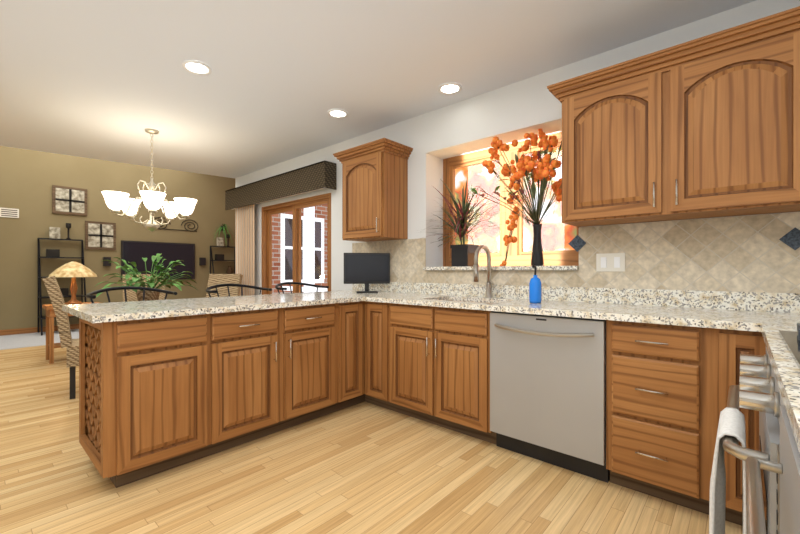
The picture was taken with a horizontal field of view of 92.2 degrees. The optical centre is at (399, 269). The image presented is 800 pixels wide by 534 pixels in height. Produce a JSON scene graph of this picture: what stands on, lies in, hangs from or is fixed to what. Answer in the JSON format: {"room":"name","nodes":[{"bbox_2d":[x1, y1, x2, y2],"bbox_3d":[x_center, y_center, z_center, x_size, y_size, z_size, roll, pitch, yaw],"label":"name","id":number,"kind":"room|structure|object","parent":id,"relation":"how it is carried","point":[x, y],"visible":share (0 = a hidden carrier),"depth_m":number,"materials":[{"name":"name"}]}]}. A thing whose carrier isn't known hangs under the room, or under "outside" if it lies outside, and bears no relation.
{"room":"dining room and kitchen","nodes":[
{"label":"dining room and kitchen","id":0,"kind":"room"},
{"bbox_2d":[0,329,78,349],"bbox_3d":[-5.437,1.168,7.168,1.850,0.064,9.800,0,0,42],"label":"floor","id":1,"kind":"structure","parent":0,"point":[21,340],"depth_m":6.29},
{"bbox_2d":[37,223,86,334],"bbox_3d":[-6.192,0.129,7.076,0.504,2.019,0.648,0,0,42],"label":"ladder shelf","id":2,"kind":"object","parent":1,"relation":"on","point":[54,233],"visible":0.48,"depth_m":7.08,"materials":[{"name":"black metal"}]},
{"bbox_2d":[210,234,234,273],"bbox_3d":[-4.187,0.129,9.334,0.504,2.019,0.628,0,0,42],"label":"ladder shelf","id":3,"kind":"object","parent":1,"relation":"on","point":[220,243],"visible":0.48,"depth_m":9.37,"materials":[{"name":"black metal"}]},
{"bbox_2d":[214,224,232,249],"bbox_3d":[-4.231,-0.807,9.348,0.452,0.657,0.572,0,0,42],"label":"decor","id":4,"kind":"object","parent":3,"relation":"on","point":[223,228],"visible":0.96,"depth_m":9.36,"materials":[{"name":"green plant"}]},
{"bbox_2d":[0,146,234,329],"bbox_3d":[-6.073,-0.860,7.732,0.150,4.000,9.800,0,0,42],"label":"wall","id":5,"kind":"structure","parent":0,"point":[29,179],"depth_m":7.52,"materials":[{"name":"beige paint"}]},
{"bbox_2d":[0,208,18,217],"bbox_3d":[-6.840,-1.000,6.742,0.014,0.160,0.240,0,0,42],"label":"air vent","id":6,"kind":"object","parent":5,"relation":"in","point":[9,212],"visible":1,"depth_m":6.74,"materials":[{"name":"beige plastic"}]},
{"bbox_2d":[0,324,78,335],"bbox_3d":[-6.011,1.088,7.677,0.014,0.096,9.500,0,0,42],"label":"baseboard","id":7,"kind":"structure","parent":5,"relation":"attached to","point":[23,330],"depth_m":6.91,"materials":[{"name":"brown wood"}]},
{"bbox_2d":[52,185,86,215],"bbox_3d":[-6.289,-1.320,7.342,0.040,0.520,0.510,0,0,42],"label":"wall art","id":8,"kind":"object","parent":5,"relation":"attached to","point":[69,200],"visible":0.92,"depth_m":7.32,"materials":[{"name":"brown wood"}]},
{"bbox_2d":[85,221,115,249],"bbox_3d":[-5.977,-0.685,7.694,0.040,0.550,0.490,0,0,42],"label":"wall art","id":9,"kind":"object","parent":5,"relation":"attached to","point":[100,235],"visible":0.9,"depth_m":7.67,"materials":[{"name":"brown wood"}]},
{"bbox_2d":[103,240,205,278],"bbox_3d":[-5.292,-0.200,8.443,0.070,0.820,1.960,0,0,42],"label":"wall-mounted tv","id":10,"kind":"object","parent":5,"relation":"attached to","point":[136,252],"visible":0.81,"depth_m":8.45,"materials":[{"name":"black plastic"}]},
{"bbox_2d":[154,217,197,231],"bbox_3d":[-5.077,-1.034,8.720,0.016,0.278,0.964,0,0,42],"label":"art","id":11,"kind":"object","parent":5,"relation":"attached to","point":[181,225],"visible":0.79,"depth_m":8.84,"materials":[{"name":"grey"}]},
{"bbox_2d":[272,204,326,293],"bbox_3d":[-1.284,-0.860,7.485,0.180,4.000,3.510,0,0,42],"label":"wall","id":12,"kind":"structure","parent":0,"point":[279,276],"depth_m":6.67,"materials":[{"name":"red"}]},
{"bbox_2d":[344,253,389,292],"bbox_3d":[-0.324,0.026,3.767,0.305,0.385,0.372,0,0,42],"label":"monitor","id":13,"kind":"object","parent":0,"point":[366,269],"depth_m":3.75,"materials":[{"name":"black plastic"}]},
{"bbox_2d":[0,345,741,533],"bbox_3d":[-1.467,1.170,3.642,8.770,0.060,9.800,0,0,42],"label":"floor","id":14,"kind":"structure","parent":0,"point":[364,468],"depth_m":2.03,"materials":[{"name":"brown wood"}]},
{"bbox_2d":[43,276,78,398],"bbox_3d":[-2.937,0.598,3.635,0.625,1.085,0.470,0,0,-40],"label":"dining chair","id":15,"kind":"object","parent":14,"relation":"on","point":[58,302],"visible":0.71,"depth_m":3.35,"materials":[{"name":"beige wicker"}]},
{"bbox_2d":[42,261,99,363],"bbox_3d":[-4.213,0.515,4.970,0.490,1.250,0.560,0,0,42],"label":"table lamp","id":16,"kind":"object","parent":14,"relation":"on","point":[73,269],"visible":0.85,"depth_m":4.85,"materials":[{"name":"brown wood"}]},
{"bbox_2d":[76,312,181,487],"bbox_3d":[-1.581,0.714,2.233,0.630,0.851,0.340,0,0,42],"label":"base cabinet","id":17,"kind":"object","parent":14,"relation":"on","point":[130,375],"depth_m":2.05,"materials":[{"name":"brown wood"}]},
{"bbox_2d":[90,312,177,323],"bbox_3d":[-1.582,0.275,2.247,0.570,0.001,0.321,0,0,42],"label":"countertop","id":18,"kind":"structure","parent":17,"relation":"on","point":[107,317],"depth_m":1.96,"materials":[{"name":"beige stone"}]},
{"bbox_2d":[473,244,497,297],"bbox_3d":[0.658,0.012,2.973,0.099,0.415,0.252,0,0,42],"label":"faucet","id":19,"kind":"object","parent":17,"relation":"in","point":[489,286],"depth_m":3.03,"materials":[{"name":"silver metal"}]},
{"bbox_2d":[529,265,541,302],"bbox_3d":[0.900,0.093,2.565,0.078,0.252,0.084,0,0,42],"label":"soap bottle","id":20,"kind":"object","parent":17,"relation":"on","point":[535,289],"visible":1,"depth_m":2.54,"materials":[{"name":"blue plastic"}]},
{"bbox_2d":[490,311,609,482],"bbox_3d":[0.984,0.699,2.407,0.657,0.882,0.653,0,0,42],"label":"dishwasher","id":21,"kind":"object","parent":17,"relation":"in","point":[547,388],"visible":0.92,"depth_m":2.18,"materials":[{"name":"silver metal"}]},
{"bbox_2d":[709,348,783,533],"bbox_3d":[1.217,0.700,0.899,0.754,0.881,0.792,0,0,42],"label":"oven unit","id":22,"kind":"object","parent":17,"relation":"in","point":[756,388],"visible":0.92,"depth_m":0.94,"materials":[{"name":"silver metal"}]},
{"bbox_2d":[709,407,747,533],"bbox_3d":[0.860,0.602,1.009,0.074,0.426,0.252,0,0,42],"label":"oven towel","id":23,"kind":"object","parent":22,"relation":"hanging from","point":[731,426],"depth_m":0.97,"materials":[{"name":"white fabric"}]},
{"bbox_2d":[745,405,799,533],"bbox_3d":[0.764,0.700,0.338,0.685,0.881,0.592,0,0,42],"label":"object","id":24,"kind":"object","parent":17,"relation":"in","point":[787,468],"visible":1,"depth_m":0.61,"materials":[{"name":"silver metal"}]},
{"bbox_2d":[779,323,799,368],"bbox_3d":[1.203,0.197,0.831,0.505,0.044,0.880,0,0,42],"label":"gas cooktop","id":25,"kind":"object","parent":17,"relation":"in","point":[791,340],"visible":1,"depth_m":1.12,"materials":[{"name":"silver glass"}]},
{"bbox_2d":[86,286,177,302],"bbox_3d":[-2.112,0.639,3.052,0.538,1.004,0.598,0,0,42],"label":"bar stool","id":26,"kind":"object","parent":14,"relation":"on","point":[91,296],"visible":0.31,"depth_m":3.20,"materials":[{"name":"black metal"}]},
{"bbox_2d":[122,274,164,301],"bbox_3d":[-3.295,0.598,5.012,0.470,1.085,0.625,0,0,-40],"label":"dining chair","id":27,"kind":"object","parent":14,"relation":"on","point":[131,295],"visible":0.15,"depth_m":5.08,"materials":[{"name":"beige wicker"}]},
{"bbox_2d":[206,274,242,297],"bbox_3d":[-2.539,0.598,5.276,0.470,1.085,0.625,0,0,7],"label":"dining chair","id":28,"kind":"object","parent":14,"relation":"on","point":[215,279],"visible":0.17,"depth_m":5.48,"materials":[{"name":"beige wicker"}]},
{"bbox_2d":[206,284,271,296],"bbox_3d":[-1.541,0.639,3.695,0.538,1.004,0.598,0,0,42],"label":"bar stool","id":29,"kind":"object","parent":14,"relation":"on","point":[208,290],"visible":0.27,"depth_m":3.85,"materials":[{"name":"black metal"}]},
{"bbox_2d":[275,282,328,293],"bbox_3d":[-1.078,0.639,4.247,0.538,1.004,0.598,0,0,42],"label":"bar stool","id":30,"kind":"object","parent":14,"relation":"on","point":[277,287],"visible":0.21,"depth_m":4.41,"materials":[{"name":"black metal"}]},
{"bbox_3d":[-2.534,0.760,4.255,1.240,0.760,1.240,0,0,42],"label":"dining table","id":31,"kind":"object","parent":14,"relation":"on","visible":0},
{"bbox_2d":[96,253,195,300],"bbox_3d":[-2.722,0.095,4.147,0.990,0.568,0.991,0,0,42],"label":"potted plant","id":32,"kind":"object","parent":31,"relation":"on","point":[151,295],"visible":0.88,"depth_m":4.08,"materials":[{"name":"plant"}]},
{"bbox_2d":[0,0,755,177],"bbox_3d":[-2.397,-1.510,2.021,8.008,0.100,6.140,0,0,42],"label":"ceiling","id":33,"kind":"structure","parent":0,"point":[109,80],"depth_m":2.72,"materials":[{"name":"white paint"}]},
{"bbox_2d":[102,128,196,231],"bbox_3d":[-2.609,-0.930,4.010,0.825,1.060,0.803,0,0,42],"label":"chandelier","id":34,"kind":"object","parent":33,"relation":"hanging from","point":[152,200],"depth_m":4.01,"materials":[{"name":"white glass"}]},
{"bbox_2d":[182,60,211,74],"bbox_3d":[-1.460,-1.454,2.769,0.190,0.011,0.190,0,0,42],"label":"recessed light","id":35,"kind":"object","parent":33,"relation":"in","point":[196,67],"visible":0.96,"depth_m":2.76,"materials":[{"name":"white paint"}]},
{"bbox_2d":[328,109,347,117],"bbox_3d":[-0.577,-1.454,3.580,0.190,0.011,0.190,0,0,42],"label":"recessed light","id":36,"kind":"object","parent":33,"relation":"in","point":[337,113],"visible":1,"depth_m":3.58,"materials":[{"name":"white paint"}]},
{"bbox_2d":[438,82,461,94],"bbox_3d":[0.401,-1.454,3.088,0.190,0.011,0.190,0,0,42],"label":"recessed light","id":37,"kind":"object","parent":33,"relation":"in","point":[450,88],"visible":0.96,"depth_m":3.08,"materials":[{"name":"white paint"}]},
{"bbox_2d":[235,0,799,295],"bbox_3d":[0.089,-0.160,3.979,6.890,2.600,0.390,0,0,42],"label":"wall","id":38,"kind":"structure","parent":0,"point":[508,114],"depth_m":3.44,"materials":[{"name":"white paint"}]},
{"bbox_2d":[234,188,323,295],"bbox_3d":[-1.752,0.060,5.233,2.370,2.080,0.040,0,0,42],"label":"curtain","id":39,"kind":"object","parent":38,"relation":"hanging from","point":[246,246],"visible":0.48,"depth_m":5.70,"materials":[{"name":"beige fabric"}]},
{"bbox_2d":[225,160,336,209],"bbox_3d":[-1.724,-1.080,5.213,2.500,0.300,0.168,0,0,42],"label":"valance","id":40,"kind":"object","parent":38,"relation":"attached to","point":[318,175],"depth_m":4.85,"materials":[{"name":"fabric"}]},
{"bbox_2d":[262,193,330,294],"bbox_3d":[-1.369,0.115,5.100,1.620,2.050,0.110,0,0,42],"label":"patio door","id":41,"kind":"structure","parent":38,"relation":"in","point":[294,206],"depth_m":5.09,"materials":[{"name":"brown wood"}]},
{"bbox_2d":[337,146,396,241],"bbox_3d":[-0.258,-0.695,3.791,0.580,0.790,0.348,0,0,42],"label":"upper cabinet","id":42,"kind":"object","parent":38,"relation":"attached to","point":[361,174],"depth_m":3.66,"materials":[{"name":"brown wood"}]},
{"bbox_2d":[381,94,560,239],"bbox_3d":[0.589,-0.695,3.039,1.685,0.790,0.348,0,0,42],"label":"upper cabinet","id":43,"kind":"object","parent":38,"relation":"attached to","point":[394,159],"depth_m":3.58,"materials":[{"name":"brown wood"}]},
{"bbox_2d":[423,266,578,269],"bbox_3d":[0.850,-0.015,3.254,1.346,0.030,0.405,0,0,42],"label":"window sill","id":44,"kind":"structure","parent":38,"relation":"attached to","point":[510,268],"depth_m":2.99,"materials":[{"name":"stone"}]},
{"bbox_2d":[414,177,516,266],"bbox_3d":[0.432,-0.442,3.357,1.184,0.822,0.601,0,0,42],"label":"potted plant","id":45,"kind":"object","parent":44,"relation":"on","point":[462,254],"depth_m":3.43,"materials":[{"name":"black"}]},
{"bbox_2d":[471,128,561,265],"bbox_3d":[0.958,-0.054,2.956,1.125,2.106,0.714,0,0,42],"label":"flower vase","id":46,"kind":"object","parent":44,"relation":"on","point":[542,174],"depth_m":2.98,"materials":[{"name":"black"}]},
{"bbox_2d":[443,132,578,266],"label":"window","id":47,"kind":"structure","parent":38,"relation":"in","point":[518,255],"depth_m":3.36,"materials":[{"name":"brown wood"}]},
{"bbox_2d":[561,66,664,226],"bbox_3d":[1.342,-0.695,2.371,0.530,0.790,0.348,0,0,42],"label":"upper cabinet","id":48,"kind":"object","parent":38,"relation":"attached to","point":[611,130],"depth_m":2.24,"materials":[{"name":"brown wood"}]},
{"bbox_2d":[661,22,799,220],"bbox_3d":[1.774,-0.695,1.987,0.625,0.790,0.348,0,0,42],"label":"upper cabinet","id":49,"kind":"object","parent":38,"relation":"attached to","point":[707,126],"depth_m":1.89,"materials":[{"name":"brown wood"}]},
{"bbox_3d":[3.197,1.210,6.516,7.870,0.100,8.010,0,0,42],"label":"ground","id":50,"kind":"structure","parent":0,"visible":0},
{"bbox_2d":[282,206,326,291],"bbox_3d":[-1.010,-0.200,5.678,2.450,2.720,0.150,0,0,42],"label":"porch","id":51,"kind":"object","parent":50,"relation":"on","point":[307,243],"depth_m":5.98,"materials":[{"name":"white"}]}
]}

